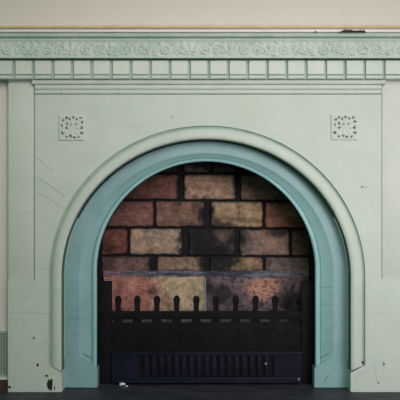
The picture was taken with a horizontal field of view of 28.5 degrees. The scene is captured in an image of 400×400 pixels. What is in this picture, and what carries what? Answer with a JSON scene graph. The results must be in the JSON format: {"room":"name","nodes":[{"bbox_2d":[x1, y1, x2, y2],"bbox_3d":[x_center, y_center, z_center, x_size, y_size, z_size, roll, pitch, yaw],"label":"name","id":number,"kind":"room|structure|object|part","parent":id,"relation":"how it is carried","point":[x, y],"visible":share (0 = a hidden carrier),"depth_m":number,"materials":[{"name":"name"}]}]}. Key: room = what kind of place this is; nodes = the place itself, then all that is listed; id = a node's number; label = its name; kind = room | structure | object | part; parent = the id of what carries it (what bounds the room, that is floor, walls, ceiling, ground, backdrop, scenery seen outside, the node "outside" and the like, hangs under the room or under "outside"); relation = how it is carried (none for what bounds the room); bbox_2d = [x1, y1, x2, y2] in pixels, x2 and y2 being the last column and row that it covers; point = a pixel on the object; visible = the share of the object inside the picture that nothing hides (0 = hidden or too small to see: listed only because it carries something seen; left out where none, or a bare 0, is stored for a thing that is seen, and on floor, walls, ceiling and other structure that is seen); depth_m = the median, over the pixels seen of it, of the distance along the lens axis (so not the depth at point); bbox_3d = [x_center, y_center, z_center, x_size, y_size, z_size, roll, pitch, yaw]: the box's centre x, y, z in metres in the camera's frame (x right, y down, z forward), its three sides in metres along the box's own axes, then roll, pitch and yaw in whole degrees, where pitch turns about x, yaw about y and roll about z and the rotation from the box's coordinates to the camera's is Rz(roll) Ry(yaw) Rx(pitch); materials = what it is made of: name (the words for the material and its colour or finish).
{"room":"living room","nodes":[
{"label":"living room","id":0,"kind":"room"},
{"bbox_2d":[0,0,399,375],"bbox_3d":[0.000,-0.566,2.690,4.400,2.400,0.120,0,0,0],"label":"wall","id":1,"kind":"structure","parent":0,"point":[11,11],"depth_m":2.63,"materials":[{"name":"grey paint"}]},
{"bbox_2d":[0,331,6,376],"bbox_3d":[-0.731,0.513,2.624,0.173,0.152,0.012,0,0,0],"label":"air vent","id":2,"kind":"object","parent":1,"relation":"in","point":[3,334],"visible":1,"depth_m":2.62,"materials":[{"name":"green metal"}]},
{"bbox_2d":[0,376,7,390],"bbox_3d":[-1.419,0.611,2.622,1.562,0.046,0.016,0,0,0],"label":"baseboard","id":3,"kind":"structure","parent":1,"relation":"attached to","point":[3,380],"depth_m":2.62,"materials":[{"name":"red paint"}]},
{"bbox_3d":[0.000,0.669,0.850,4.400,0.030,4.600,0,0,0],"label":"floor","id":4,"kind":"structure","parent":0,"visible":0},
{"bbox_2d":[0,384,399,399],"bbox_3d":[0.020,0.644,2.645,1.900,0.020,0.930,0,0,0],"label":"hearth slab","id":5,"kind":"object","parent":4,"relation":"on","point":[103,391],"visible":0.29,"depth_m":2.59,"materials":[{"name":"stone"}]},
{"bbox_2d":[0,24,399,391],"bbox_3d":[0.020,0.033,2.597,1.506,1.200,0.127,0,0,0],"label":"mantelpiece","id":6,"kind":"object","parent":5,"relation":"on","point":[85,101],"visible":1,"depth_m":2.60,"materials":[{"name":"green paint"}]},
{"bbox_3d":[-0.592,-0.066,2.632,0.084,0.663,0.056,0,0,0],"label":"pilaster panel","id":7,"kind":"part","parent":6,"relation":"part of","materials":[{"name":"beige paint"}]},
{"bbox_2d":[0,24,399,32],"bbox_3d":[0.020,-0.554,2.583,1.505,0.025,0.094,0,0,0],"label":"shelf","id":8,"kind":"object","parent":6,"relation":"attached to","point":[4,28],"depth_m":2.54,"materials":[{"name":"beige paint"}]},
{"bbox_3d":[0.020,-0.530,2.588,1.465,0.027,0.084,0,0,0],"label":"cornice moulding","id":9,"kind":"part","parent":6,"relation":"part of","materials":[{"name":"green paint"}]},
{"bbox_3d":[0.027,-0.362,2.621,1.141,0.037,0.058,0,0,0],"label":"panel moulding","id":10,"kind":"part","parent":6,"relation":"part of","materials":[{"name":"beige paint"}]},
{"bbox_3d":[0.644,-0.069,2.632,0.084,0.658,0.056,0,0,0],"label":"pilaster panel","id":11,"kind":"part","parent":6,"relation":"part of","materials":[{"name":"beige paint"}]},
{"bbox_2d":[64,142,347,387],"bbox_3d":[0.020,0.218,2.680,0.956,0.831,0.051,0,0,0],"label":"fireplace insert","id":12,"kind":"object","parent":5,"relation":"on","point":[330,273],"visible":1,"depth_m":2.66,"materials":[{"name":"blue paint"}]},
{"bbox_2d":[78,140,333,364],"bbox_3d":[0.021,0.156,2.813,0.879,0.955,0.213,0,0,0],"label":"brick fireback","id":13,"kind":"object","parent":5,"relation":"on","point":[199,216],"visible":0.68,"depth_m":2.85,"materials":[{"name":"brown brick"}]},
{"bbox_2d":[103,271,308,321],"bbox_3d":[0.022,0.451,2.840,0.740,0.389,0.039,0,0,0],"label":"ledge","id":14,"kind":"object","parent":13,"relation":"attached to","point":[186,285],"visible":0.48,"depth_m":2.83,"materials":[{"name":"brown brick"}]},
{"bbox_2d":[99,281,312,383],"bbox_3d":[0.021,0.457,2.764,0.738,0.353,0.112,0,0,0],"label":"grate","id":15,"kind":"object","parent":5,"relation":"on","point":[117,335],"visible":0.99,"depth_m":2.71,"materials":[{"name":"metal"}]},
{"bbox_3d":[-0.326,0.457,2.720,0.044,0.353,0.024,0,0,0],"label":"post","id":16,"kind":"part","parent":15,"relation":"part of","materials":[{"name":"metal"}]},
{"bbox_3d":[0.021,0.472,2.717,0.656,0.099,0.014,0,0,0],"label":"plate","id":17,"kind":"part","parent":15,"relation":"part of","materials":[{"name":"metal"}]},
{"bbox_3d":[0.368,0.457,2.720,0.043,0.353,0.024,0,0,0],"label":"post","id":18,"kind":"part","parent":15,"relation":"part of","materials":[{"name":"metal"}]},
{"bbox_2d":[112,351,300,384],"bbox_3d":[0.022,0.576,2.702,0.651,0.113,0.018,0,0,0],"label":"cover","id":19,"kind":"object","parent":5,"relation":"on","point":[128,367],"visible":1,"depth_m":2.70,"materials":[{"name":"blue metal"}]},
{"bbox_2d":[139,356,273,376],"bbox_3d":[0.022,0.572,2.709,0.641,0.096,0.004,0,0,0],"label":"vent","id":20,"kind":"object","parent":19,"relation":"on","point":[149,366],"depth_m":2.71,"materials":[{"name":"metal"}]}
]}

